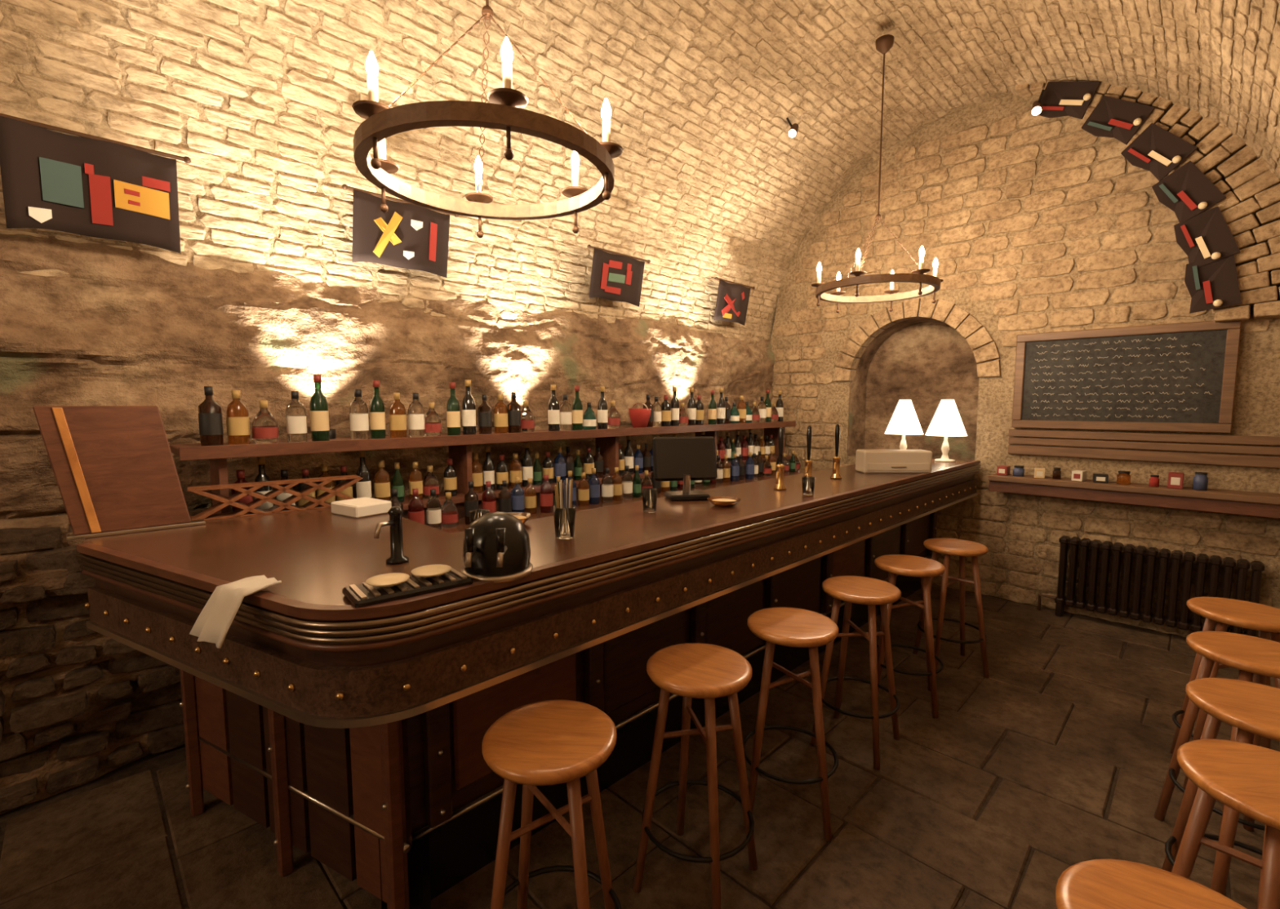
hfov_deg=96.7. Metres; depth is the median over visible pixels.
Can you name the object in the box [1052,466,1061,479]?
jar
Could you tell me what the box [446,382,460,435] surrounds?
wine bottle
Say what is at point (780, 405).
wine bottle
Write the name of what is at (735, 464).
liquor bottle
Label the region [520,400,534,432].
liquor bottle
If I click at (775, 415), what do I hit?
liquor bottle
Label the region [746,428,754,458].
wine bottle
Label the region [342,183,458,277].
banner
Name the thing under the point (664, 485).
bottle
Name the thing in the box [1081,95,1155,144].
pennant
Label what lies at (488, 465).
wine bottle
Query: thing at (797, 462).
liquor bottle
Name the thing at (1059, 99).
pennant
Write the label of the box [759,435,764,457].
bottle
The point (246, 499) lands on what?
bottle
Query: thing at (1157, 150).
pennant
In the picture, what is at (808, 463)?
pump
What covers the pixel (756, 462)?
bottle
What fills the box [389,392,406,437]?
bottle
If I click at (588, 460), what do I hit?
bottle
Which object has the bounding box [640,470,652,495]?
liquor bottle
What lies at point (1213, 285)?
pennant
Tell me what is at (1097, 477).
box
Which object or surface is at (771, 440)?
bottle
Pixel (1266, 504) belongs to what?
wall ledge
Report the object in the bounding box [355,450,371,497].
wine bottle
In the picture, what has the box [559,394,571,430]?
bottle
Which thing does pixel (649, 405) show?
liquor bottle
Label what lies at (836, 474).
pump
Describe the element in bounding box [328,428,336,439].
uplight
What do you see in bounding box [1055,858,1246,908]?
bar stool
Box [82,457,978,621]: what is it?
countertop
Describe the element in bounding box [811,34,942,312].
chandelier
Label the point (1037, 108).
spotlight
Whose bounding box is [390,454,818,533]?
countertop
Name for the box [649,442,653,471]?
liquor bottle
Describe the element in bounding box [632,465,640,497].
wine bottle
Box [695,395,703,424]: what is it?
bottle
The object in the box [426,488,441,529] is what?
bottle
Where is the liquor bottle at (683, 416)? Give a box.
[679,402,688,425]
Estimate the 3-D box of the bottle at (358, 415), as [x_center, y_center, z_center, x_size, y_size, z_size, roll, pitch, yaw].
[-1.404,-0.201,2.843,0.083,0.248,0.087,1,5,9]
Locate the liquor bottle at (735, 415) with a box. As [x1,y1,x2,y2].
[730,402,739,423]
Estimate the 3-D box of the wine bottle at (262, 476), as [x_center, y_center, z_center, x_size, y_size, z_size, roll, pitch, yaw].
[-1.721,0.151,2.597,0.067,0.281,0.070,-2,5,-17]
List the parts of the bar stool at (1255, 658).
leg, seat, leg, leg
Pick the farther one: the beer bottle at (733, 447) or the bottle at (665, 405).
the beer bottle at (733, 447)
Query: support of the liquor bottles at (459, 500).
attached to the countertop at (459, 500)
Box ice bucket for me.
[628,402,650,427]
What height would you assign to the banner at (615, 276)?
0.386 m
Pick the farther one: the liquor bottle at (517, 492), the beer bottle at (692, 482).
the beer bottle at (692, 482)
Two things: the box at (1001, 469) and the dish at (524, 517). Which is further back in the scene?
the box at (1001, 469)
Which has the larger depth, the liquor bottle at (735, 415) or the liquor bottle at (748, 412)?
the liquor bottle at (748, 412)
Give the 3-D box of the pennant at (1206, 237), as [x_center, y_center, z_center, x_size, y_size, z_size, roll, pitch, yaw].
[3.529,-1.350,3.546,0.309,0.376,0.050,5,7,45]
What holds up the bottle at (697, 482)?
on the countertop at (459, 500)
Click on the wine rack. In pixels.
(250, 508)
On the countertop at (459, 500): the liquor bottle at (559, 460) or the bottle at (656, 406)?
the liquor bottle at (559, 460)
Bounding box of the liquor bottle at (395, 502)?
[390,488,404,517]
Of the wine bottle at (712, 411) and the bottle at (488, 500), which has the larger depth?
the wine bottle at (712, 411)
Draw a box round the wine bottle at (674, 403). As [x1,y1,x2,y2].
[670,386,679,426]
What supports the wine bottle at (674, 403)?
on the shelf
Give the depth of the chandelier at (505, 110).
1.52 m
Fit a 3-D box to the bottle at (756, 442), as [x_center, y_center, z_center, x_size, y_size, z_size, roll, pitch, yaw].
[1.102,-0.076,5.418,0.080,0.229,0.076,-2,6,-23]
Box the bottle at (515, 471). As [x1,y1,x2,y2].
[509,453,522,488]
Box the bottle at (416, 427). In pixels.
[408,392,425,436]
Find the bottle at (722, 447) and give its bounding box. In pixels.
[717,436,725,462]
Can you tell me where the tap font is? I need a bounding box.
[373,506,408,564]
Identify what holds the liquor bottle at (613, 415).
on the shelf
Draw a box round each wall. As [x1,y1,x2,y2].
[0,231,775,813]
[770,94,1279,639]
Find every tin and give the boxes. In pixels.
[1013,465,1024,475]
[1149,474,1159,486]
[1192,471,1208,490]
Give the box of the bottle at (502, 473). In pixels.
[496,454,508,489]
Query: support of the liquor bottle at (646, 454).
on the countertop at (459, 500)
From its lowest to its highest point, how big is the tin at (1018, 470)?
0.077 m
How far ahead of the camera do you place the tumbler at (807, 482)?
2.92 m
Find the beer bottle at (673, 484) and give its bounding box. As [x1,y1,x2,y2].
[669,480,677,490]
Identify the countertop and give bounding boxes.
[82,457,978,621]
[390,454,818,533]
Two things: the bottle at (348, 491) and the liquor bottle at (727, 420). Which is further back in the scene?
the liquor bottle at (727, 420)
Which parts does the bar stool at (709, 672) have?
leg, leg, seat, leg, leg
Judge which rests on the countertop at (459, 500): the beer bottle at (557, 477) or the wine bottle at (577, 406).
the beer bottle at (557, 477)
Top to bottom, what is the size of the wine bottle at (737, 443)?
0.269 m
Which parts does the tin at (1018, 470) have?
lid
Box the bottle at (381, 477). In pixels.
[373,460,390,500]
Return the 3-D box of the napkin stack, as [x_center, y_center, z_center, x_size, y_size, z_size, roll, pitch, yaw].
[-1.195,0.226,2.441,0.200,0.050,0.160,3,6,33]
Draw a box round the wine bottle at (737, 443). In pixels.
[733,431,741,460]
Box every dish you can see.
[507,511,532,523]
[706,495,741,506]
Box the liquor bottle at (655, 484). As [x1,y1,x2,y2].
[651,471,660,493]
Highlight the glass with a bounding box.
[552,478,575,539]
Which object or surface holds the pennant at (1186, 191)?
hanging from the ceiling
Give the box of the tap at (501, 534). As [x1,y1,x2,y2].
[495,527,507,567]
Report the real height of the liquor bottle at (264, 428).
0.192 m
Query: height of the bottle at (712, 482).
0.208 m
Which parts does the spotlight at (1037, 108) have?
stem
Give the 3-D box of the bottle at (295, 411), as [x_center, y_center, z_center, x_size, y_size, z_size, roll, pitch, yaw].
[-1.594,-0.175,2.637,0.078,0.235,0.082,-1,5,-14]
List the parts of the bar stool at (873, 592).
leg, leg, seat, leg, leg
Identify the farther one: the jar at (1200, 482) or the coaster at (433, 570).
the jar at (1200, 482)
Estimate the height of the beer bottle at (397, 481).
0.210 m
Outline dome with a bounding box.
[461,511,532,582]
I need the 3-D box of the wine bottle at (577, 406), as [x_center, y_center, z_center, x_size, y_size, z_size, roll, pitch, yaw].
[-0.419,-0.310,3.802,0.070,0.295,0.074,1,5,8]
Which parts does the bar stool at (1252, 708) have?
leg, seat, leg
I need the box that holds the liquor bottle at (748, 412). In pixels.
[745,401,752,422]
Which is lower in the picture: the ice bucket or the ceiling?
the ice bucket
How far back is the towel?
1.37 m
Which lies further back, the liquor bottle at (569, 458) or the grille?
the liquor bottle at (569, 458)
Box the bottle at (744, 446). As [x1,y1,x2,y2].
[741,435,748,459]
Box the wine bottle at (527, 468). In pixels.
[522,442,533,486]
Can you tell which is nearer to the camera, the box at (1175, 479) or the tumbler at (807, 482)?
the tumbler at (807, 482)
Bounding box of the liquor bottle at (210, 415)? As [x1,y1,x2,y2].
[197,386,223,445]
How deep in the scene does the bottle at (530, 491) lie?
3.34 m
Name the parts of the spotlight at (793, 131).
stem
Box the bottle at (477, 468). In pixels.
[471,453,483,493]
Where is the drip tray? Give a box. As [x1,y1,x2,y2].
[342,566,473,607]
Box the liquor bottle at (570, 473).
[568,471,576,506]
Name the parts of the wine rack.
board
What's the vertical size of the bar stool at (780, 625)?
0.753 m
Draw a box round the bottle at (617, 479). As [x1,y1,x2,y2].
[612,466,622,500]
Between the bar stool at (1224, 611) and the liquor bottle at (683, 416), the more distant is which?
the liquor bottle at (683, 416)
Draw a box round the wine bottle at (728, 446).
[724,432,731,462]
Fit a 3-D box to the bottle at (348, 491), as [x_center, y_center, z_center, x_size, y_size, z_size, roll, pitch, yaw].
[-1.483,0.162,2.855,0.075,0.214,0.071,3,6,27]
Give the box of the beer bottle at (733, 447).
[730,438,735,461]
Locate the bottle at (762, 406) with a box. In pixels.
[757,396,766,422]
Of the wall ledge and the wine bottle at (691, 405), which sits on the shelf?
the wine bottle at (691, 405)
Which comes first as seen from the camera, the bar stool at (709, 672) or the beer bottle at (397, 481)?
the bar stool at (709, 672)
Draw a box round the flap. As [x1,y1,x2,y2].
[32,405,205,540]
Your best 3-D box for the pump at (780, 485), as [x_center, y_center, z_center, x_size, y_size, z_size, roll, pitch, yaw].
[0.752,0.025,3.064,0.070,0.340,0.131,2,6,25]
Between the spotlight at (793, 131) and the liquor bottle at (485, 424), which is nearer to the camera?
the liquor bottle at (485, 424)
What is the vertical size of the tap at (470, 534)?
0.099 m
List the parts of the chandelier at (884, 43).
bulb, bulb, bulb, chain, chain, hanging rod, chain, bulb, bulb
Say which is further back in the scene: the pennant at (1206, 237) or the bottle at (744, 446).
the bottle at (744, 446)
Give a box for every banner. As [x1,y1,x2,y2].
[0,112,191,253]
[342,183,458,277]
[586,244,650,306]
[711,276,755,325]
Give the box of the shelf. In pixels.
[169,420,795,514]
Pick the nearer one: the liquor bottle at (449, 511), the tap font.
the tap font
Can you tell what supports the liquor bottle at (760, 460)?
on the countertop at (459, 500)
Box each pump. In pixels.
[773,426,786,490]
[804,425,813,475]
[830,423,841,479]
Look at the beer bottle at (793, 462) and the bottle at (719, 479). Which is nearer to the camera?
the bottle at (719, 479)
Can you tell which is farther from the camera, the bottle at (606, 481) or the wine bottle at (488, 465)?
the bottle at (606, 481)
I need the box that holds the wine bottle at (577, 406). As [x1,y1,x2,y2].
[571,385,582,430]
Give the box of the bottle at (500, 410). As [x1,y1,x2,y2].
[493,394,507,433]
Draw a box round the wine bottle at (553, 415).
[547,384,559,431]
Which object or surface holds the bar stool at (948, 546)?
on the floor
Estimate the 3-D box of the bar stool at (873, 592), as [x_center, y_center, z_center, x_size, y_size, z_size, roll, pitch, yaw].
[1.018,0.981,2.658,0.371,0.753,0.371,4,7,40]
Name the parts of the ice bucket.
handle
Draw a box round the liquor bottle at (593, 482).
[587,467,599,504]
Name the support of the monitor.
on the bar counter at (353, 734)
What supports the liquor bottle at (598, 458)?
on the countertop at (459, 500)
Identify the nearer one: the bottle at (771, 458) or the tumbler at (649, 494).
the tumbler at (649, 494)
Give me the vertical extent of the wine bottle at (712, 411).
0.289 m
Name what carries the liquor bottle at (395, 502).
on the countertop at (459, 500)
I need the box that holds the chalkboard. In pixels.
[1011,320,1241,432]
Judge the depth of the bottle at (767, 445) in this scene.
5.51 m
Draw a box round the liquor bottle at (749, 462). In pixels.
[745,452,754,479]
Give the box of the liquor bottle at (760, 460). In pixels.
[756,450,763,476]
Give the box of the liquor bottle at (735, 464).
[730,453,739,480]
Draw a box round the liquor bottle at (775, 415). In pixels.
[771,402,778,422]
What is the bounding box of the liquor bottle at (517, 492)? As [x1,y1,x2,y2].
[511,476,524,511]
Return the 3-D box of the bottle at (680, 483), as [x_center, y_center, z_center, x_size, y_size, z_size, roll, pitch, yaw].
[0.316,0.149,4.330,0.075,0.225,0.079,1,5,11]
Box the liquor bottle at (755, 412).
[751,402,759,422]
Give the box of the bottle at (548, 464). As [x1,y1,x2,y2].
[542,451,553,484]
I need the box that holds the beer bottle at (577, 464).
[573,449,582,479]
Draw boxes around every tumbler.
[468,508,489,523]
[641,487,657,512]
[801,475,815,494]
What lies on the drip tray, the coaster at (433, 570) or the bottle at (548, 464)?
the coaster at (433, 570)
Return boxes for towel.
[189,574,281,648]
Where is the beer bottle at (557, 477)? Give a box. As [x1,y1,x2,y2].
[554,475,559,505]
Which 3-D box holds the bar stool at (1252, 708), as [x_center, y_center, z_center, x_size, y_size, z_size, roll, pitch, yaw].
[1.761,1.074,1.623,0.371,0.753,0.371,2,6,25]
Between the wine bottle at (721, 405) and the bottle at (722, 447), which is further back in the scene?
the bottle at (722, 447)
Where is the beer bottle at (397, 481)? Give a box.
[391,462,404,502]
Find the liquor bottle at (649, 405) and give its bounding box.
[643,394,653,426]
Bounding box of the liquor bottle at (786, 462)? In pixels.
[782,453,789,472]
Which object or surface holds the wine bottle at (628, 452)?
on the countertop at (459, 500)
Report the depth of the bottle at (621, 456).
4.14 m
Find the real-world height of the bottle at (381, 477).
0.227 m
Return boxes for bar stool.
[481,699,621,908]
[632,642,757,908]
[742,606,838,840]
[810,575,901,769]
[867,554,945,717]
[912,537,989,677]
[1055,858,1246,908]
[1154,631,1279,835]
[1161,677,1279,895]
[1169,596,1279,788]
[1171,738,1279,908]
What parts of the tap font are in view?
spout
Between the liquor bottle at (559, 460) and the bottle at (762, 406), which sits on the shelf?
the bottle at (762, 406)
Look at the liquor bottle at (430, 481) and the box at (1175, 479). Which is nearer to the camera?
the liquor bottle at (430, 481)
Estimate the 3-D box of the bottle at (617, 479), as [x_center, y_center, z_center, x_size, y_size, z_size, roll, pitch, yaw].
[-0.157,0.197,3.822,0.073,0.220,0.077,1,5,16]
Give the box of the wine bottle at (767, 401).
[764,389,771,422]
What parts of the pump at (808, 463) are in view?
spout, handle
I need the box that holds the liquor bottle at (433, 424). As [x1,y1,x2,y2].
[424,402,441,436]
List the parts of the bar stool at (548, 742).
leg, leg, seat, leg, leg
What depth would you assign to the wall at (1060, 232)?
4.53 m
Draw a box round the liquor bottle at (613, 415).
[607,400,620,428]
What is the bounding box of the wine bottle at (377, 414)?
[369,380,385,438]
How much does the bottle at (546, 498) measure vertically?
0.224 m
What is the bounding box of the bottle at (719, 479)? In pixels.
[715,454,723,483]
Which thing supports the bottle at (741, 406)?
on the shelf
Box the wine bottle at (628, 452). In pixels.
[624,435,633,474]
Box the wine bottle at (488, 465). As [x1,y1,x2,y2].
[483,446,494,490]
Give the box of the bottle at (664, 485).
[660,480,669,492]
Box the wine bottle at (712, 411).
[707,390,716,424]
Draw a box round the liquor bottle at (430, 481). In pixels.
[422,465,439,498]
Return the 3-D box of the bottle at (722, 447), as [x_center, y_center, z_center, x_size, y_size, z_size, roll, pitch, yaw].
[0.716,-0.041,5.027,0.080,0.228,0.076,0,5,4]
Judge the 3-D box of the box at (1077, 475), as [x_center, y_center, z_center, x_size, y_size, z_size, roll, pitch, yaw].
[3.192,0.154,4.135,0.102,0.070,0.064,-4,7,-38]
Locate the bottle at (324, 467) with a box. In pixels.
[316,463,335,502]
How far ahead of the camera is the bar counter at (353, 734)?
1.85 m
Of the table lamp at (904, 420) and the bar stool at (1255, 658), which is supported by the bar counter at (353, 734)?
the table lamp at (904, 420)
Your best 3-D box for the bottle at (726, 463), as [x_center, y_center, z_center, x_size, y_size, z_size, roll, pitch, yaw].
[0.711,0.114,4.723,0.078,0.224,0.075,0,5,-5]
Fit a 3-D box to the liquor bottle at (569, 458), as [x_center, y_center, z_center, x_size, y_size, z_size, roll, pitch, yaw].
[-0.485,0.063,3.846,0.075,0.234,0.078,4,6,35]
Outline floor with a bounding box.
[0,583,1279,908]
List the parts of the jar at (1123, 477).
lid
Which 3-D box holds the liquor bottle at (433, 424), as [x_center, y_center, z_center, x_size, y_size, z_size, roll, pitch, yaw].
[-1.136,-0.193,3.108,0.096,0.185,0.092,4,7,40]
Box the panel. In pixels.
[401,516,929,846]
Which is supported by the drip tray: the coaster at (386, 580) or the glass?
the coaster at (386, 580)
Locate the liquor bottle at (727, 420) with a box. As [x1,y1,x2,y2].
[724,396,730,423]
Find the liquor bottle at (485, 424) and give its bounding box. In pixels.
[478,394,492,434]
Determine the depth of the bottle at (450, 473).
3.22 m
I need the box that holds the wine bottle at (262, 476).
[253,456,273,509]
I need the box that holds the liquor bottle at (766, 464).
[763,455,771,475]
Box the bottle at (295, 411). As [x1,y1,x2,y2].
[285,391,306,442]
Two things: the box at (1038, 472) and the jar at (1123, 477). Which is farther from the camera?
the box at (1038, 472)
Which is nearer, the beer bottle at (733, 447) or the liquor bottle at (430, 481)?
the liquor bottle at (430, 481)
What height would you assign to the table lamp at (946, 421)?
0.500 m
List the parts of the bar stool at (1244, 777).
leg, seat, leg, leg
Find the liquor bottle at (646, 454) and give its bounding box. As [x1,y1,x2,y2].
[641,443,651,471]
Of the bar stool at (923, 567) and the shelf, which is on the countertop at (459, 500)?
the shelf
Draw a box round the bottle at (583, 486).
[577,471,589,506]
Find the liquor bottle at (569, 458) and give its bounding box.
[564,446,573,479]
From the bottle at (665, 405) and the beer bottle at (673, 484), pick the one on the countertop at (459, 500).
the beer bottle at (673, 484)
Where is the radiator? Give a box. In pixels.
[1037,534,1264,636]
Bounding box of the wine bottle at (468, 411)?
[462,379,475,434]
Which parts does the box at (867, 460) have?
drawer, handle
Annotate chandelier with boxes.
[351,0,622,237]
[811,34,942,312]
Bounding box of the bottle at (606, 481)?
[601,467,613,502]
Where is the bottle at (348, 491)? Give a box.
[336,465,352,501]
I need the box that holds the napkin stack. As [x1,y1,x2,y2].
[330,497,391,518]
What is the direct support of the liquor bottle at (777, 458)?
on the countertop at (459, 500)
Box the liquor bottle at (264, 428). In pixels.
[251,400,278,443]
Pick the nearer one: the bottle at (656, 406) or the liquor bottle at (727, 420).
the bottle at (656, 406)
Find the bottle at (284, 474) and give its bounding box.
[275,469,295,505]
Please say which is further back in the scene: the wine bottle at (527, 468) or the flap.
the wine bottle at (527, 468)
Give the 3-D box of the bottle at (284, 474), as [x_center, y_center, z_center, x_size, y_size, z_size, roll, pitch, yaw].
[-1.665,0.178,2.671,0.071,0.214,0.075,0,5,-2]
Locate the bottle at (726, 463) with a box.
[721,454,730,481]
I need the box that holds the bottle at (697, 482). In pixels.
[694,480,702,486]
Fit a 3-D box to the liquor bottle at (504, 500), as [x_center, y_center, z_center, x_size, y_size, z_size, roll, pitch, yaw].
[-0.761,0.255,3.206,0.069,0.216,0.072,-4,6,-36]
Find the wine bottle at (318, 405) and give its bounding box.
[309,373,329,440]
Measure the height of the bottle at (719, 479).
0.225 m
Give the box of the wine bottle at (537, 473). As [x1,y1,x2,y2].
[533,453,542,484]
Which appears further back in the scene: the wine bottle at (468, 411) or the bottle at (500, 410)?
the bottle at (500, 410)
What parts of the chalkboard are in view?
frame rail, frame rail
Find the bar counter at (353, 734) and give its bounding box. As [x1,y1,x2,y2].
[75,457,981,908]
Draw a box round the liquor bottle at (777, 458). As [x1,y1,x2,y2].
[776,456,784,469]
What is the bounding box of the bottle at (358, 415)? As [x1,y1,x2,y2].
[349,389,368,439]
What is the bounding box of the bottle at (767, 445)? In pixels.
[764,435,770,456]
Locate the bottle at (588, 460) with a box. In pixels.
[583,447,594,479]
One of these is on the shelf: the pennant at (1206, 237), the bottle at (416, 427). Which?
the bottle at (416, 427)
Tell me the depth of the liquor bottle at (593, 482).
3.67 m
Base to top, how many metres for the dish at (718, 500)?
0.032 m
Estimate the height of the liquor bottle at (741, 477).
0.212 m
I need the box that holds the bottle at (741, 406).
[737,395,746,422]
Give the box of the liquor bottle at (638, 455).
[633,444,643,473]
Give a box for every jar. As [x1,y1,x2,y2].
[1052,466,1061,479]
[1115,470,1131,484]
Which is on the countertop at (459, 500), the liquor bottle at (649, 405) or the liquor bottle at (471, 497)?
the liquor bottle at (471, 497)
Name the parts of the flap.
hinge rail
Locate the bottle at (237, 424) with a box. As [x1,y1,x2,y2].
[226,390,249,444]
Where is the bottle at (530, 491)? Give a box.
[524,477,537,514]
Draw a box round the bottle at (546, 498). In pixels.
[539,474,553,512]
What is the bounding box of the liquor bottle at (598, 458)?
[593,446,603,477]
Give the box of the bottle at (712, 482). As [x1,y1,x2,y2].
[710,479,715,484]
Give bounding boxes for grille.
[349,567,466,599]
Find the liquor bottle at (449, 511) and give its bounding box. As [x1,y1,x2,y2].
[440,492,457,527]
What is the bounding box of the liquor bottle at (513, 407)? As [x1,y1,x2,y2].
[506,391,520,432]
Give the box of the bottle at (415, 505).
[408,488,424,524]
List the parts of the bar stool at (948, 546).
leg, leg, seat, leg, leg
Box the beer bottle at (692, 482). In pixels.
[690,480,694,488]
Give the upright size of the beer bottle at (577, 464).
0.205 m
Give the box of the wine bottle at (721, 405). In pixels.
[716,387,725,423]
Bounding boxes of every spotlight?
[786,117,798,137]
[1031,88,1044,115]
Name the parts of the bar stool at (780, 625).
leg, leg, seat, leg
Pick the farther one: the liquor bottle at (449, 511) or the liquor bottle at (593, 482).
the liquor bottle at (593, 482)
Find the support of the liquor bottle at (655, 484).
on the countertop at (459, 500)
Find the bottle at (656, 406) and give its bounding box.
[653,396,661,426]
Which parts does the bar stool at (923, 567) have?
leg, leg, seat, leg, leg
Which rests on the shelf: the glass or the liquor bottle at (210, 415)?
the liquor bottle at (210, 415)
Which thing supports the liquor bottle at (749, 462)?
on the countertop at (459, 500)
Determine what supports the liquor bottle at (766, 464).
on the countertop at (459, 500)
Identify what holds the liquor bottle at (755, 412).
on the shelf
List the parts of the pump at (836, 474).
spout, handle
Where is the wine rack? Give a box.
[186,474,363,519]
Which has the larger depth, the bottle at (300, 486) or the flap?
the bottle at (300, 486)
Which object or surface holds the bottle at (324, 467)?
on the countertop at (459, 500)
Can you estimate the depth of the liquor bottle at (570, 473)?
3.55 m
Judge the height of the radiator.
0.600 m
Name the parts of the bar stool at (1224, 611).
leg, leg, seat, leg, leg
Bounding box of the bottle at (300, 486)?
[297,468,315,505]
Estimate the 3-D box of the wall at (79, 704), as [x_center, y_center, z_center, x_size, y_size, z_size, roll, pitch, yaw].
[-2.191,0.220,2.467,10.351,2.300,0.328,-5,7,-44]
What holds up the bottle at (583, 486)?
on the countertop at (459, 500)
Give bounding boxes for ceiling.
[0,0,1279,341]
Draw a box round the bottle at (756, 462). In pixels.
[752,453,758,477]
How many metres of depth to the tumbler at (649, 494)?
2.44 m
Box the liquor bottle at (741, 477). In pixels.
[738,454,744,479]
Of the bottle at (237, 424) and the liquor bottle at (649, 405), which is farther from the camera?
the liquor bottle at (649, 405)
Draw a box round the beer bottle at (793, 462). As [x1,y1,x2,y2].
[789,450,795,471]
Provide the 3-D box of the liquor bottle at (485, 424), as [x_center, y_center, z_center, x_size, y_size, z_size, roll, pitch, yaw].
[-0.910,-0.236,3.336,0.077,0.231,0.074,-1,5,-13]
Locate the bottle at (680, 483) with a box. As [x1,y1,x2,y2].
[677,480,683,488]
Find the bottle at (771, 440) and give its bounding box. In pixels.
[768,434,774,455]
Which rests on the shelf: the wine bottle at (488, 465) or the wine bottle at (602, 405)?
the wine bottle at (602, 405)
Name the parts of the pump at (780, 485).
spout, handle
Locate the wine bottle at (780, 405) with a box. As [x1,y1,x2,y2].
[775,390,783,421]
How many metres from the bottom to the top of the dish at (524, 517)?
0.032 m
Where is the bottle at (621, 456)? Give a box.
[618,443,624,475]
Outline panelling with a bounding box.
[1008,428,1279,467]
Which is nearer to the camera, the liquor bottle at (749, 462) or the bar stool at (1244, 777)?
the bar stool at (1244, 777)
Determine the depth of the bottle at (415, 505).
2.83 m
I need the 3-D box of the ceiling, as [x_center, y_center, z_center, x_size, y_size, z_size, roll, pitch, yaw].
[-0.907,-1.553,1.055,3.855,1.927,10.404,5,7,45]
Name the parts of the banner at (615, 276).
rod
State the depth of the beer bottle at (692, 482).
4.37 m
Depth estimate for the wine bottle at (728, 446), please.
5.07 m
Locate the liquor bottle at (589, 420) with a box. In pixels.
[582,402,596,429]
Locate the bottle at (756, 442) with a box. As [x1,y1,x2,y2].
[753,434,759,458]
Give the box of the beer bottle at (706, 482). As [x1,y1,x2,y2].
[702,480,710,485]
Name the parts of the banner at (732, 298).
rod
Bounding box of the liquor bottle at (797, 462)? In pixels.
[794,452,799,471]
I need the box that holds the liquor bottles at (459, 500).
[390,454,791,510]
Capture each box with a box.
[855,448,932,472]
[996,465,1010,475]
[1034,467,1044,478]
[1071,470,1086,480]
[1092,473,1108,483]
[1167,471,1184,488]
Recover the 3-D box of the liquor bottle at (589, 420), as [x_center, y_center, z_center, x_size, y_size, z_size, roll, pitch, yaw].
[-0.345,-0.262,3.875,0.097,0.186,0.092,-1,5,-16]
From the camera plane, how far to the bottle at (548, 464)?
3.70 m
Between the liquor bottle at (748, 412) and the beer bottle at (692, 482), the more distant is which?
the liquor bottle at (748, 412)
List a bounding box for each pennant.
[1038,81,1100,119]
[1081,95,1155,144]
[1120,122,1197,181]
[1151,160,1226,223]
[1173,205,1239,270]
[1184,254,1241,313]
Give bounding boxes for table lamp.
[884,399,923,448]
[924,399,967,462]
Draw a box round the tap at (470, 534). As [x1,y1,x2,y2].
[464,527,476,567]
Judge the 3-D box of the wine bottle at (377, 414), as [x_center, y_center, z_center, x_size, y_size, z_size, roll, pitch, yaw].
[-1.342,-0.230,2.906,0.070,0.295,0.074,-2,6,-23]
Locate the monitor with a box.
[652,435,717,501]
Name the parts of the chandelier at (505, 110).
bulb, chain, bulb, chain, hanging rod, bulb, chain, bulb, bulb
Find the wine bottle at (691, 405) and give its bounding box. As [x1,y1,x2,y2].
[687,387,696,425]
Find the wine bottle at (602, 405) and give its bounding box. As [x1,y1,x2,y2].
[597,386,607,429]
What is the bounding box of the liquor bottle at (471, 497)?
[464,480,478,524]
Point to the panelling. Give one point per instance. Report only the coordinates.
(1251, 460)
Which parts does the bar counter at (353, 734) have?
post, post, post, post, panel, edge moulding, edge moulding, edge moulding, edge moulding, foot rail, post, panel, post, panel, post, panel, post, panel, post, panel, post, panel, post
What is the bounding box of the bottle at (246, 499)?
[231,469,253,511]
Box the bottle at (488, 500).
[481,480,496,511]
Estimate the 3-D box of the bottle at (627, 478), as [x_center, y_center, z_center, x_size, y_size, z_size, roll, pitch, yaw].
[-0.089,0.189,3.896,0.078,0.224,0.074,-1,5,-14]
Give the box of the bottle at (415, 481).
[408,461,422,500]
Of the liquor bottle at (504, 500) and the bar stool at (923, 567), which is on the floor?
the bar stool at (923, 567)
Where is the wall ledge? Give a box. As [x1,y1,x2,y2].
[988,472,1279,518]
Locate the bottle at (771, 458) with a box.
[768,449,776,474]
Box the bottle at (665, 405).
[661,395,671,426]
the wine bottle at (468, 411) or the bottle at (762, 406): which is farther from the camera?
the bottle at (762, 406)
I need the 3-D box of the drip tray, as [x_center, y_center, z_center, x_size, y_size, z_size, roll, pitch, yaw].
[-0.581,0.330,1.433,0.280,0.024,0.140,-4,7,-39]
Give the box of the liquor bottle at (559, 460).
[554,446,565,482]
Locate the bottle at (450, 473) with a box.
[444,458,457,496]
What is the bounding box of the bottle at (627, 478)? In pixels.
[622,465,632,498]
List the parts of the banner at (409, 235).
rod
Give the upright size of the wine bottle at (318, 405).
0.315 m
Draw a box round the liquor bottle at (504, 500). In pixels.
[497,480,511,511]
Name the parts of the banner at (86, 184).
rod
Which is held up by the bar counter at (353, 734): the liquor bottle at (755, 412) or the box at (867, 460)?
the box at (867, 460)
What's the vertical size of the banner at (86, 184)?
0.428 m
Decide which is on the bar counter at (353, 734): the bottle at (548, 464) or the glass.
the glass

